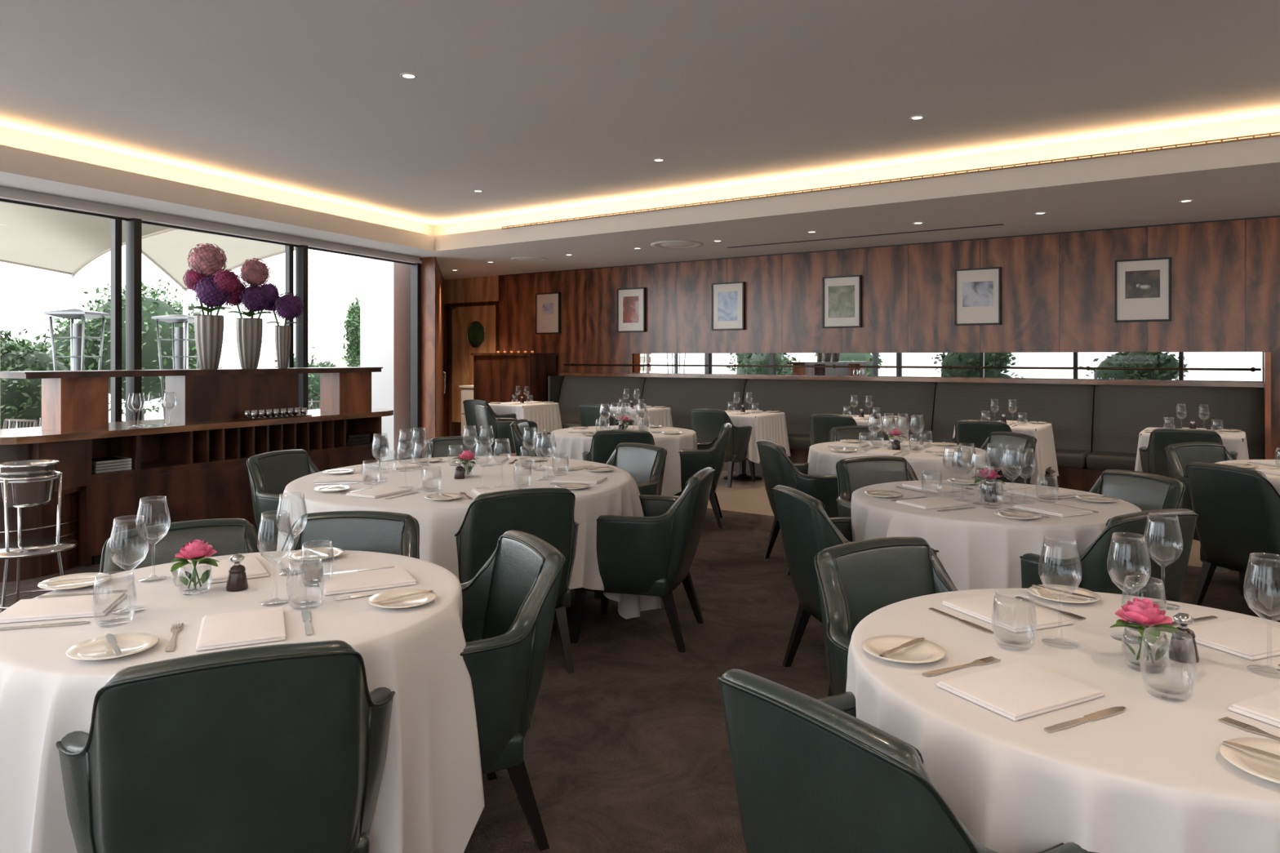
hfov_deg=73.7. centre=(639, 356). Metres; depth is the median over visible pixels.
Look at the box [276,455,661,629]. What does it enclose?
dining table
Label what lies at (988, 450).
wine glass
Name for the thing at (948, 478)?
table knife
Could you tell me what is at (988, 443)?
wine glass
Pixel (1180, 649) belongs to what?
pepper mill
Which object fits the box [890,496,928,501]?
fork
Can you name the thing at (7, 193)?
wall
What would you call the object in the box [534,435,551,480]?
wine glass
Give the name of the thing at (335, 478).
folded napkin
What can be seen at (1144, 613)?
vase
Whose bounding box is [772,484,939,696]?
dining chair
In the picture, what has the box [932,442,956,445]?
plate
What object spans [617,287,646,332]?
framed picture
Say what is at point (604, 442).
dining chair
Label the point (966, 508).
table knife
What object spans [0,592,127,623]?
folded napkin
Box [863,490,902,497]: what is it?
plate
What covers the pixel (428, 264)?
pier
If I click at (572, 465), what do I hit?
folded napkin
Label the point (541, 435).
wine glass
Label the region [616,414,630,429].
vase
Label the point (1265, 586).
dining table
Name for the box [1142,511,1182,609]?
wine glass
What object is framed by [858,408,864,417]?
pepper mill
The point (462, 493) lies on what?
fork
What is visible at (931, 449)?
folded napkin
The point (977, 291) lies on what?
framed picture
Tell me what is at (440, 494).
table knife
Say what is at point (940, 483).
fork
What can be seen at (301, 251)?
window
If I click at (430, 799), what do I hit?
dining table
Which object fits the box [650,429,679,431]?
folded napkin
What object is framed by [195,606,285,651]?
folded napkin
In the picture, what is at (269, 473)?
dining chair
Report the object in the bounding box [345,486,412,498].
folded napkin
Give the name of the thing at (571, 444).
dining table
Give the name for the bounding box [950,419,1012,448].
dining chair
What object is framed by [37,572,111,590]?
plate
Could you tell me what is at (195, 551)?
vase
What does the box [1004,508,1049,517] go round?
fork
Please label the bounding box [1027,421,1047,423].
plate
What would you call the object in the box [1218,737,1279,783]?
plate
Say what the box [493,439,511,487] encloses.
wine glass
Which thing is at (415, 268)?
window
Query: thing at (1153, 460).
dining chair
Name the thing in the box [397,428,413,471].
wine glass
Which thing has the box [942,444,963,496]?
wine glass
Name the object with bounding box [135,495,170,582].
wine glass
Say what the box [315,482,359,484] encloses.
table knife
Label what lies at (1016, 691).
folded napkin
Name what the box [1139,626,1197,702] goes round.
water tumbler
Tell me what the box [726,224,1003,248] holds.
ceiling vent
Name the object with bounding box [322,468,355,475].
plate
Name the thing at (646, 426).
plate
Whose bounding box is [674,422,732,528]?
dining chair
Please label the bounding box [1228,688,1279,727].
folded napkin
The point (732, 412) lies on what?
folded napkin
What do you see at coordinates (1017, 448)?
wine glass
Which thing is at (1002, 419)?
pepper mill
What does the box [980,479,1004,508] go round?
water tumbler
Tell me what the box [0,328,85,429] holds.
bush
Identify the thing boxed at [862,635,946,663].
plate
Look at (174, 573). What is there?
table knife
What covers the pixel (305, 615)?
table knife
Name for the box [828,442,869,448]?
folded napkin
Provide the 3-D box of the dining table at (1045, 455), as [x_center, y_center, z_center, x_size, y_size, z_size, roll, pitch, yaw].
[3.434,1.008,8.059,0.833,0.745,0.850,0,0,35]
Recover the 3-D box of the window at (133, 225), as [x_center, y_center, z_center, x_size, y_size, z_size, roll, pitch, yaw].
[-4.823,0.080,6.602,0.140,2.600,1.975,0,0,23]
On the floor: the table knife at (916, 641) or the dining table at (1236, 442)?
the dining table at (1236, 442)
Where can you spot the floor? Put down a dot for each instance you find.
(627, 751)
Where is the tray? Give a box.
[239,407,311,420]
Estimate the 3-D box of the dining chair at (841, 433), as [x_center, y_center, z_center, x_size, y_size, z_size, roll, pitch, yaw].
[1.750,0.967,6.574,0.674,0.826,0.647,0,0,0]
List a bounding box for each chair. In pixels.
[2,418,37,428]
[55,640,395,852]
[99,518,264,574]
[246,449,319,551]
[280,510,419,559]
[307,400,319,409]
[423,435,496,457]
[454,488,579,673]
[459,529,565,851]
[462,399,515,436]
[473,404,537,455]
[510,419,551,457]
[570,466,715,653]
[577,404,634,426]
[582,429,654,463]
[594,442,666,599]
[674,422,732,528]
[690,408,755,488]
[716,668,1097,852]
[755,440,838,575]
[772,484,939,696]
[808,413,857,445]
[813,537,957,695]
[828,425,889,442]
[835,455,918,517]
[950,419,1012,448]
[980,431,1036,484]
[1019,508,1198,602]
[1088,469,1185,511]
[1138,427,1238,477]
[1164,442,1249,597]
[1185,462,1279,622]
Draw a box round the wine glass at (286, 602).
[257,510,293,606]
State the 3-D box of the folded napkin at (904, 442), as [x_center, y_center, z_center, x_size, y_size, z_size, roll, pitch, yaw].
[1.935,0.628,6.186,0.180,0.012,0.243,0,0,30]
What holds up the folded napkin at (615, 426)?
on the dining table at (571, 444)
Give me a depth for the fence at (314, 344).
17.90 m
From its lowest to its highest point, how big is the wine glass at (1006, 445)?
0.233 m
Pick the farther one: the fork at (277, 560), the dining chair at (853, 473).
the dining chair at (853, 473)
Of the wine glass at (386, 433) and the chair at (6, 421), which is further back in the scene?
the chair at (6, 421)
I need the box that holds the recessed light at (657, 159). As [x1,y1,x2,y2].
[653,158,664,161]
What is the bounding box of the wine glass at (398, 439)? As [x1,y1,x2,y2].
[396,439,414,488]
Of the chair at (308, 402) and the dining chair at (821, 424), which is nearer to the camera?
the dining chair at (821, 424)
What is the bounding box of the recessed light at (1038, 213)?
[1034,212,1046,214]
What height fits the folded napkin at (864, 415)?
0.012 m
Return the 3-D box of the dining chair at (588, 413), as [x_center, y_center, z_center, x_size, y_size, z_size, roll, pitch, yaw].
[-0.380,0.967,10.219,0.674,0.826,0.647,0,0,35]
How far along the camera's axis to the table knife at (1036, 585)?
2.23 m
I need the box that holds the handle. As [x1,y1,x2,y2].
[441,371,445,395]
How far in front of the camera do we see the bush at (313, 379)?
15.95 m
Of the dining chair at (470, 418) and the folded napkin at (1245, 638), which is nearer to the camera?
the folded napkin at (1245, 638)
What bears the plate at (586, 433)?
on the dining table at (571, 444)
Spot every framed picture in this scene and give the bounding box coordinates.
[535,292,560,333]
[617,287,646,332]
[711,281,745,330]
[822,275,862,328]
[954,266,1001,325]
[1115,257,1171,322]
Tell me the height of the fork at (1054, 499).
0.002 m
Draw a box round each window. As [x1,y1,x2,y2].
[0,198,142,422]
[142,220,307,409]
[307,246,421,457]
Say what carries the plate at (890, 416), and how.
on the dining table at (889, 423)
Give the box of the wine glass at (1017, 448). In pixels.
[1014,448,1035,502]
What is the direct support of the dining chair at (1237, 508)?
on the floor
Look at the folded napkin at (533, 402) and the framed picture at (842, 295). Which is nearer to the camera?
the framed picture at (842, 295)
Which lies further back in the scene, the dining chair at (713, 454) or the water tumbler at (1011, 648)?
the dining chair at (713, 454)
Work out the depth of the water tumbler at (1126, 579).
1.98 m
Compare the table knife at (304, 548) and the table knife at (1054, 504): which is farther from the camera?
the table knife at (1054, 504)
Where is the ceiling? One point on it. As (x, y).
(300, 118)
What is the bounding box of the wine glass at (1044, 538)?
[1038,536,1082,648]
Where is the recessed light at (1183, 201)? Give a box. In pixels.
[1179,200,1193,202]
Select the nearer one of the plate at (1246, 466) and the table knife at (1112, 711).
the table knife at (1112, 711)
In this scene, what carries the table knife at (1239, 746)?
on the plate at (1261, 766)
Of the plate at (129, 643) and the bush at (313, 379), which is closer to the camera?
the plate at (129, 643)
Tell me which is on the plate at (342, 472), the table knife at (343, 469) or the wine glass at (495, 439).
the table knife at (343, 469)
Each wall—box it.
[0,186,422,462]
[360,257,410,461]
[435,259,444,437]
[444,215,1279,459]
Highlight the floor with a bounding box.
[0,453,1271,852]
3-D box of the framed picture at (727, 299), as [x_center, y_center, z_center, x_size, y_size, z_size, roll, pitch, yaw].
[1.142,-0.652,11.058,0.475,0.615,0.045,0,0,35]
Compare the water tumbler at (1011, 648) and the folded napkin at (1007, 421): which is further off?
the folded napkin at (1007, 421)
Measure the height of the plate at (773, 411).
0.015 m
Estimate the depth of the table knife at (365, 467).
4.81 m
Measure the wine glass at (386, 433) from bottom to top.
0.233 m
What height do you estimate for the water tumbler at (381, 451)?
0.115 m
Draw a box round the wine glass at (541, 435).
[539,435,555,477]
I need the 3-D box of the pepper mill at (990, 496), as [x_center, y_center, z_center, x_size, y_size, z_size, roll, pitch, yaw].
[1.535,0.586,3.735,0.056,0.096,0.056,0,0,0]
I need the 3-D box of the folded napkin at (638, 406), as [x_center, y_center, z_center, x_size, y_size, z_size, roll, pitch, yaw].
[0.009,0.628,10.732,0.180,0.012,0.243,0,0,35]
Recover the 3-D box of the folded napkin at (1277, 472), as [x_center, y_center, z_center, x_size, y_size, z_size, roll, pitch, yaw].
[3.525,0.628,4.643,0.243,0.012,0.180,0,0,-10]
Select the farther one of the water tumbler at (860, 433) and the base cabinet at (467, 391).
the base cabinet at (467, 391)
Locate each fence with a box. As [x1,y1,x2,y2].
[0,299,0,429]
[311,337,348,367]
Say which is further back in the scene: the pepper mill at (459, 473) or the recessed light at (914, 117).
the recessed light at (914, 117)
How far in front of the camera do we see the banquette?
9.08 m
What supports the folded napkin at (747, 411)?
on the dining table at (768, 426)
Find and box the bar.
[0,367,393,582]
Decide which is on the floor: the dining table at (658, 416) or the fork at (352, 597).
the dining table at (658, 416)
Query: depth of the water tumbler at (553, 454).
4.56 m
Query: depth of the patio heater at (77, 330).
8.96 m
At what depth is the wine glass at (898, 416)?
5.74 m
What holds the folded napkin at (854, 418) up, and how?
on the dining table at (889, 423)
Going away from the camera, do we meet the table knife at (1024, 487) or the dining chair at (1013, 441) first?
the table knife at (1024, 487)
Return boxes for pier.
[419,257,435,457]
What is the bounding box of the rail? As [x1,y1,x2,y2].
[563,363,1261,372]
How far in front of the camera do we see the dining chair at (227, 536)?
2.82 m
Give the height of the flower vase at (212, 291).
0.987 m
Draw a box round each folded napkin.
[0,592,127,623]
[192,555,269,584]
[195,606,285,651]
[313,474,368,482]
[316,566,416,595]
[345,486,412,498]
[372,461,422,470]
[471,457,509,464]
[471,486,513,495]
[500,402,522,404]
[524,400,542,403]
[541,462,593,470]
[551,475,607,484]
[567,429,597,431]
[609,407,633,409]
[613,425,634,428]
[633,405,651,408]
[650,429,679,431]
[726,411,746,414]
[739,409,763,412]
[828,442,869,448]
[853,417,866,419]
[856,414,880,417]
[865,448,902,455]
[890,440,923,446]
[895,496,968,509]
[902,481,967,493]
[924,447,967,453]
[936,661,1104,720]
[942,593,1073,633]
[999,420,1021,423]
[1005,486,1075,497]
[1012,502,1093,517]
[1171,617,1279,660]
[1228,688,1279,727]
[1253,459,1279,466]
[1255,468,1279,475]
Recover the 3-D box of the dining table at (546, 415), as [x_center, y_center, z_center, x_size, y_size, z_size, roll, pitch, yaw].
[-1.608,1.008,11.635,0.833,0.745,0.850,0,0,35]
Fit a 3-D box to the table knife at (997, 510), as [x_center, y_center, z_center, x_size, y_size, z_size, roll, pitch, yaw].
[1.490,0.617,3.359,0.016,0.002,0.166,0,0,-39]
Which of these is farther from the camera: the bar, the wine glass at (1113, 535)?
the bar
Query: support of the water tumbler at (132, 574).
on the dining table at (430, 799)
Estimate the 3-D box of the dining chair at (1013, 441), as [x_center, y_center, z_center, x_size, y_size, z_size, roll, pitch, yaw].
[2.461,0.967,6.154,0.647,0.826,0.674,0,0,-20]
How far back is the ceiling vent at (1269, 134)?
6.88 m
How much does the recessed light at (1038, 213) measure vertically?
0.004 m
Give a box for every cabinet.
[459,385,473,435]
[471,352,558,403]
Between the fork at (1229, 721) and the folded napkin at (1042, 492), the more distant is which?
the folded napkin at (1042, 492)
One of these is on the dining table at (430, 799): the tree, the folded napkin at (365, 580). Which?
the folded napkin at (365, 580)
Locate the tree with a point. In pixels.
(151, 307)
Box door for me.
[452,305,495,435]
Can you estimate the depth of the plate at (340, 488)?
4.04 m
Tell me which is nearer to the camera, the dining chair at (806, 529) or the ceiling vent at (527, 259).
the dining chair at (806, 529)
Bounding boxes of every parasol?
[0,201,177,370]
[142,229,295,368]
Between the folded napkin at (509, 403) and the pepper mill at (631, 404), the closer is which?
the pepper mill at (631, 404)
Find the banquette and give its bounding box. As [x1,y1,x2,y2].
[537,351,1271,492]
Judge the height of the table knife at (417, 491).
0.003 m
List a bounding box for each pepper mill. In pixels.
[226,553,248,591]
[453,460,465,479]
[617,420,623,429]
[629,400,633,407]
[740,404,745,412]
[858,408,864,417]
[892,435,900,449]
[983,480,997,502]
[1000,413,1006,422]
[1168,613,1199,663]
[1189,420,1195,429]
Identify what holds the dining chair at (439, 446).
on the floor
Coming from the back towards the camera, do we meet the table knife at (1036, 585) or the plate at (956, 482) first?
the plate at (956, 482)
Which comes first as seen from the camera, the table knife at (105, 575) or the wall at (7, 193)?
the table knife at (105, 575)
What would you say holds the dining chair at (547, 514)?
on the floor
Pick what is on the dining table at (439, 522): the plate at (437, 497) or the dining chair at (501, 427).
the plate at (437, 497)
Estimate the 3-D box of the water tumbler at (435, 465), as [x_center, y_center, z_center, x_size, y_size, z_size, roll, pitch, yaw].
[-0.982,0.577,4.028,0.092,0.115,0.092,0,0,0]
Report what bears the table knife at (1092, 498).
on the plate at (1085, 497)
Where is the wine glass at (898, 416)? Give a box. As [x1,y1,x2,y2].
[896,416,910,451]
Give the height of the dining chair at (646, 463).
0.826 m
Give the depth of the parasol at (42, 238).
9.70 m
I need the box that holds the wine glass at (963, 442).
[956,442,976,494]
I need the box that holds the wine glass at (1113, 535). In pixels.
[1106,532,1151,643]
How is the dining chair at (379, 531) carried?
on the floor
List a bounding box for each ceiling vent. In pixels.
[502,131,1279,229]
[511,256,547,262]
[650,240,702,248]
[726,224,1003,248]
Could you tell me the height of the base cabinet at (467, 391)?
0.930 m
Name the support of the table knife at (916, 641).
on the plate at (925, 651)
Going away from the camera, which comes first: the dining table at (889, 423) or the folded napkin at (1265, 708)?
the folded napkin at (1265, 708)
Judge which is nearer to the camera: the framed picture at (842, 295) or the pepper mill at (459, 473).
the pepper mill at (459, 473)
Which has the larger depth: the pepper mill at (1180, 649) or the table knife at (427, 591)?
the table knife at (427, 591)
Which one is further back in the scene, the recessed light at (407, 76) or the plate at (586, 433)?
the plate at (586, 433)
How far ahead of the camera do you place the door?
13.98 m
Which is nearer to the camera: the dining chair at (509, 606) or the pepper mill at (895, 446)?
the dining chair at (509, 606)
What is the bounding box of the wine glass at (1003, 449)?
[1000,448,1022,504]
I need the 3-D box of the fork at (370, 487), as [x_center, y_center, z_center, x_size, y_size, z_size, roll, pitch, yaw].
[-1.334,0.632,4.027,0.024,0.002,0.203,0,0,27]
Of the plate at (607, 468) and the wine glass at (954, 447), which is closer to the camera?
the wine glass at (954, 447)
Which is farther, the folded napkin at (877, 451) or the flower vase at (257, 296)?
the flower vase at (257, 296)
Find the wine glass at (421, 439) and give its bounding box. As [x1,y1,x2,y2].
[413,439,431,489]
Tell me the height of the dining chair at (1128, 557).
0.826 m
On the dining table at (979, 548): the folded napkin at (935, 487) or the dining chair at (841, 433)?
the folded napkin at (935, 487)
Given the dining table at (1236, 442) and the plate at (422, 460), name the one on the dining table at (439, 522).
the plate at (422, 460)
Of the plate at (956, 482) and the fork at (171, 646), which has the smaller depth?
the fork at (171, 646)
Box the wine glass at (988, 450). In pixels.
[969,449,991,504]
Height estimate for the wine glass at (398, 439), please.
0.233 m
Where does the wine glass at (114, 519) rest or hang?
on the dining table at (430, 799)
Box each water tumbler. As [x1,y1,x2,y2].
[91,570,137,627]
[286,557,324,609]
[299,539,334,586]
[361,460,380,484]
[378,450,396,472]
[422,465,442,492]
[512,462,532,487]
[519,445,535,466]
[551,453,568,475]
[858,432,872,449]
[921,471,942,497]
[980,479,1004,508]
[991,588,1037,651]
[1035,474,1058,502]
[1121,575,1166,631]
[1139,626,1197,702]
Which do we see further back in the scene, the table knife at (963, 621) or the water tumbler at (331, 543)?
the water tumbler at (331, 543)
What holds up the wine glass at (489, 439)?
on the dining table at (439, 522)
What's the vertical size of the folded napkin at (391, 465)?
0.012 m
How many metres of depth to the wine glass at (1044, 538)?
1.88 m
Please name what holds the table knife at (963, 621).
on the dining table at (1153, 775)
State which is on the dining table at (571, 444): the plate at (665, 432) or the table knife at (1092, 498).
the plate at (665, 432)
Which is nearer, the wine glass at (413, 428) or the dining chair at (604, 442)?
the wine glass at (413, 428)
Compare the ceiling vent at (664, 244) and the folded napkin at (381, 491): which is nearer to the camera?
the folded napkin at (381, 491)
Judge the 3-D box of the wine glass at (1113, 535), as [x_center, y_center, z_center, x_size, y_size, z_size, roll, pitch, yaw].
[1.100,0.517,1.920,0.087,0.233,0.087,0,0,0]
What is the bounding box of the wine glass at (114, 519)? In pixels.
[108,515,149,614]
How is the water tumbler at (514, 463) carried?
on the dining table at (439, 522)
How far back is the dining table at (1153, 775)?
1.47 m
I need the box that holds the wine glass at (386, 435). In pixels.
[371,435,389,481]
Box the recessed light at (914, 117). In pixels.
[909,115,924,119]
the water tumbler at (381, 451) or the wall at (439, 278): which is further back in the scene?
the wall at (439, 278)
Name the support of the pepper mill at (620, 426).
on the dining table at (571, 444)
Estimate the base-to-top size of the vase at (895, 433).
0.136 m
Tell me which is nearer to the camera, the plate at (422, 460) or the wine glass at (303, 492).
the wine glass at (303, 492)
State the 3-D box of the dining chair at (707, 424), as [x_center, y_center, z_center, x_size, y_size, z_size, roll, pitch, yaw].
[0.893,0.967,9.317,0.674,0.826,0.647,0,0,35]
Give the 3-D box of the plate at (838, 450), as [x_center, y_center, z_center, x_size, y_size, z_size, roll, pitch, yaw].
[1.363,0.627,5.696,0.171,0.015,0.171,0,0,0]
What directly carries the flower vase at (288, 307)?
on the bar
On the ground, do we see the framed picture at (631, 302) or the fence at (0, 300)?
the fence at (0, 300)
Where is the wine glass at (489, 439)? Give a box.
[474,439,492,488]
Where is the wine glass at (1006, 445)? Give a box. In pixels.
[1003,444,1024,497]
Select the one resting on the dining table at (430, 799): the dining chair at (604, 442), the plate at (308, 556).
the plate at (308, 556)
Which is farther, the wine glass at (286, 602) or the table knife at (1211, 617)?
the wine glass at (286, 602)
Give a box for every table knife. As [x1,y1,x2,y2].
[0,621,89,630]
[38,574,110,584]
[105,633,121,655]
[171,569,182,586]
[301,608,312,635]
[302,547,328,556]
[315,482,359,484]
[320,484,342,490]
[320,566,394,575]
[322,469,354,471]
[364,466,386,471]
[371,590,433,603]
[384,491,417,498]
[435,493,453,497]
[556,484,590,485]
[871,490,894,494]
[879,637,924,657]
[895,486,927,493]
[928,608,993,634]
[936,506,975,511]
[948,478,979,482]
[997,510,1039,516]
[1000,487,1032,490]
[1031,584,1096,599]
[1044,706,1126,733]
[1053,503,1098,512]
[1088,494,1106,499]
[1168,615,1217,626]
[1222,740,1279,760]
[1247,462,1279,466]
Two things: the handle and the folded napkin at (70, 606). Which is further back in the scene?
the handle
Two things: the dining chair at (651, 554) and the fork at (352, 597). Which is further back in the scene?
the dining chair at (651, 554)
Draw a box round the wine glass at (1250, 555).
[1243,552,1279,678]
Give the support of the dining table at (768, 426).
on the floor
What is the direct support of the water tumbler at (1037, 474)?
on the dining table at (979, 548)
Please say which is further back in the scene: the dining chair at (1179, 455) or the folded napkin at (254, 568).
the dining chair at (1179, 455)
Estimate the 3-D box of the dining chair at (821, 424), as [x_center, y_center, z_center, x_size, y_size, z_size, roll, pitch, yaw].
[2.027,0.967,8.513,0.674,0.826,0.647,0,0,35]
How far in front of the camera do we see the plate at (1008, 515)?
3.38 m
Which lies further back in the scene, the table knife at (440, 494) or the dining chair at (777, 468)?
the dining chair at (777, 468)
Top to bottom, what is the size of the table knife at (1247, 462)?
0.003 m
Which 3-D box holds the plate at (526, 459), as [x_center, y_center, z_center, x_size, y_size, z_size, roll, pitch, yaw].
[-0.650,0.627,5.192,0.171,0.015,0.171,0,0,0]
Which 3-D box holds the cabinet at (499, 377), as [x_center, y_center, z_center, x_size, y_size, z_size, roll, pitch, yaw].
[-1.893,0.662,12.847,1.210,1.435,0.620,0,0,35]
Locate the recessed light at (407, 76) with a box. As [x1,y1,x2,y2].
[400,73,417,79]
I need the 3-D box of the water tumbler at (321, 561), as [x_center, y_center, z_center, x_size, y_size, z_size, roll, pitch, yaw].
[-0.850,0.577,2.170,0.092,0.115,0.092,0,0,0]
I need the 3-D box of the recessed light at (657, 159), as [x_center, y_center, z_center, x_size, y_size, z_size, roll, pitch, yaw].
[0.157,-1.637,7.110,0.100,0.004,0.100,0,0,0]
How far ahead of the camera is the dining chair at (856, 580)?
2.52 m
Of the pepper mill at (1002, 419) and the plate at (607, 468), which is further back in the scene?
the pepper mill at (1002, 419)
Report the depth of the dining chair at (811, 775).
1.35 m
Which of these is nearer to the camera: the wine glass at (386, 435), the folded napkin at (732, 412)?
the wine glass at (386, 435)
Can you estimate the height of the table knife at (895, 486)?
0.003 m
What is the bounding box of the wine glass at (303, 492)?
[275,492,307,575]
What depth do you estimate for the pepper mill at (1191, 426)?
7.18 m
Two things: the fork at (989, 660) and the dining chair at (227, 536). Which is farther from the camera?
the dining chair at (227, 536)
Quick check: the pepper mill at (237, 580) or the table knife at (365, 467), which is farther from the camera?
the table knife at (365, 467)
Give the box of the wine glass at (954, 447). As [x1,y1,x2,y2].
[951,447,973,501]
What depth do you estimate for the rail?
9.33 m
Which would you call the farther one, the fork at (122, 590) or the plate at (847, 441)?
the plate at (847, 441)
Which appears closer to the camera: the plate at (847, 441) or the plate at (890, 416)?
the plate at (847, 441)
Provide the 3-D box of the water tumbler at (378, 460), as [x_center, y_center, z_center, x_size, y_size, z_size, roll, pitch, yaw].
[-1.343,0.577,4.261,0.092,0.115,0.092,0,0,0]
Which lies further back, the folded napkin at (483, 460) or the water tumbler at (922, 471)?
the folded napkin at (483, 460)
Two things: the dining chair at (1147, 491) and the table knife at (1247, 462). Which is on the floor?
the dining chair at (1147, 491)
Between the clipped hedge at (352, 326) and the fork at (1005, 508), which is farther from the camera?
the clipped hedge at (352, 326)
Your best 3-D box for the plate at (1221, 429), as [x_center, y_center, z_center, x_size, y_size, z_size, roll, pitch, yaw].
[5.006,0.627,7.251,0.171,0.015,0.171,0,0,0]
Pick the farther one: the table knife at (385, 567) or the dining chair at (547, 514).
the dining chair at (547, 514)
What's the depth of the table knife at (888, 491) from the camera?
3.87 m
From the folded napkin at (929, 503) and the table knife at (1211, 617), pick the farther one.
the folded napkin at (929, 503)
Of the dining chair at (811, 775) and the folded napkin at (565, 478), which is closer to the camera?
the dining chair at (811, 775)
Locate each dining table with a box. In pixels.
[0,550,484,852]
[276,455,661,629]
[488,401,562,456]
[548,425,697,496]
[608,405,672,426]
[724,409,790,481]
[807,440,991,480]
[845,414,909,440]
[845,588,1279,852]
[851,480,1142,591]
[952,420,1058,485]
[1134,427,1248,471]
[1213,459,1279,610]
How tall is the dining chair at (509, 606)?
0.826 m
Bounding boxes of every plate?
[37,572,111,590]
[66,632,159,660]
[286,546,344,561]
[312,484,351,492]
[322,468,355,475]
[368,588,436,608]
[413,457,443,462]
[424,493,463,501]
[519,457,546,462]
[555,483,590,489]
[568,426,588,429]
[581,432,595,435]
[583,466,614,472]
[643,425,661,427]
[661,431,681,434]
[765,410,779,413]
[831,448,857,452]
[840,439,863,443]
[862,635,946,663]
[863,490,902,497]
[884,415,901,417]
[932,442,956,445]
[933,451,960,456]
[946,478,982,484]
[995,510,1042,519]
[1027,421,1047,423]
[1027,584,1100,603]
[1075,494,1119,502]
[1217,428,1240,431]
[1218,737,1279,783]
[1222,462,1258,468]
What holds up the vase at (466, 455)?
on the dining table at (439, 522)
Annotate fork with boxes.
[37,589,126,598]
[165,622,183,652]
[272,557,291,573]
[333,592,379,600]
[339,487,374,493]
[458,492,472,499]
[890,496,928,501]
[921,656,1000,676]
[940,483,973,489]
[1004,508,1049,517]
[1014,596,1086,620]
[1051,496,1075,500]
[1217,716,1279,740]
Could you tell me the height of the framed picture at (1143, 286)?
0.615 m
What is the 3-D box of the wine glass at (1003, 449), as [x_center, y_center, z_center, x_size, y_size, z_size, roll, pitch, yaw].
[1.601,0.517,3.677,0.087,0.233,0.087,0,0,-13]
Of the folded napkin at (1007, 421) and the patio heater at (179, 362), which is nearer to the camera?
the folded napkin at (1007, 421)
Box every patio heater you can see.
[43,309,110,370]
[151,314,199,418]
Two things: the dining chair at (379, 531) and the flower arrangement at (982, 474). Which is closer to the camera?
the dining chair at (379, 531)
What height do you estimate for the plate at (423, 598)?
0.015 m
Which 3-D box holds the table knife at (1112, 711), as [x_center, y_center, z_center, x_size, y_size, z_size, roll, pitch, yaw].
[0.781,0.633,1.491,0.208,0.003,0.020,0,0,-27]
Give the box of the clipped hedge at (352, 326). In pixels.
[342,297,359,367]
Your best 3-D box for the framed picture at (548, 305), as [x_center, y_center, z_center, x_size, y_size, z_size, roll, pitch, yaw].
[-1.384,-0.652,12.848,0.475,0.615,0.045,0,0,35]
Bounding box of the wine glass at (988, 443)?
[985,443,1005,495]
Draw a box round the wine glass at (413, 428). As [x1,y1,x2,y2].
[411,427,426,469]
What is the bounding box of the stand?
[0,459,77,613]
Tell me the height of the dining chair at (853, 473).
0.826 m
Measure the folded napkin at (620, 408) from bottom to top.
0.012 m
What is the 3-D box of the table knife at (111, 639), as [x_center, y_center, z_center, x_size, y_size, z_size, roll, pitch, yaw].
[-1.131,0.617,1.833,0.016,0.002,0.166,0,0,-38]
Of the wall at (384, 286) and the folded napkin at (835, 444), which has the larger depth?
the wall at (384, 286)
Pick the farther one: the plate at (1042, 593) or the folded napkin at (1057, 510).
the folded napkin at (1057, 510)
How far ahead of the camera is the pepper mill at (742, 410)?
9.65 m
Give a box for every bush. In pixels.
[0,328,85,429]
[271,353,338,409]
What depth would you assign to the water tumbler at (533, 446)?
4.93 m
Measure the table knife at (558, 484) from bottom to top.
0.002 m
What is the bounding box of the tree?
[42,278,222,421]
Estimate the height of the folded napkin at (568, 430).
0.012 m
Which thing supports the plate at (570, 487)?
on the dining table at (439, 522)
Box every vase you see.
[170,539,220,595]
[182,243,240,368]
[225,257,279,368]
[263,292,303,368]
[452,450,479,476]
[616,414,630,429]
[886,428,906,448]
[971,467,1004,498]
[1110,597,1185,673]
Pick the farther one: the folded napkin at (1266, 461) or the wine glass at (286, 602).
the folded napkin at (1266, 461)
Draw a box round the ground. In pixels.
[108,396,410,457]
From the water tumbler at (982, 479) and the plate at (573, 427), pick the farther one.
the plate at (573, 427)
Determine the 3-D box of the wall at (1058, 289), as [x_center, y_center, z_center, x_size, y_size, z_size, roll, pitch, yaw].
[1.989,-0.270,10.585,13.400,3.300,0.181,0,0,35]
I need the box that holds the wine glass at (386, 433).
[371,433,388,479]
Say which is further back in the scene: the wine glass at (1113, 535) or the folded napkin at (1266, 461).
the folded napkin at (1266, 461)
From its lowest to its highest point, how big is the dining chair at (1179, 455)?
0.826 m
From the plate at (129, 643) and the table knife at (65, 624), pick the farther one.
the table knife at (65, 624)
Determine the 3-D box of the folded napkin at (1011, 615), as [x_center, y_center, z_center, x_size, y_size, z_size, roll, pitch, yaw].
[0.899,0.628,2.099,0.180,0.012,0.243,0,0,-22]
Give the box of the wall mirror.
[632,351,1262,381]
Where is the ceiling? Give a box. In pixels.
[0,0,1279,279]
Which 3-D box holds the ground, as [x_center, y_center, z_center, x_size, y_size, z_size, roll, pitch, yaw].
[-8.000,1.500,10.000,44.000,0.001,44.000,0,0,0]
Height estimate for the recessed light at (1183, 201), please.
0.004 m
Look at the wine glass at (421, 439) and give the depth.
4.10 m

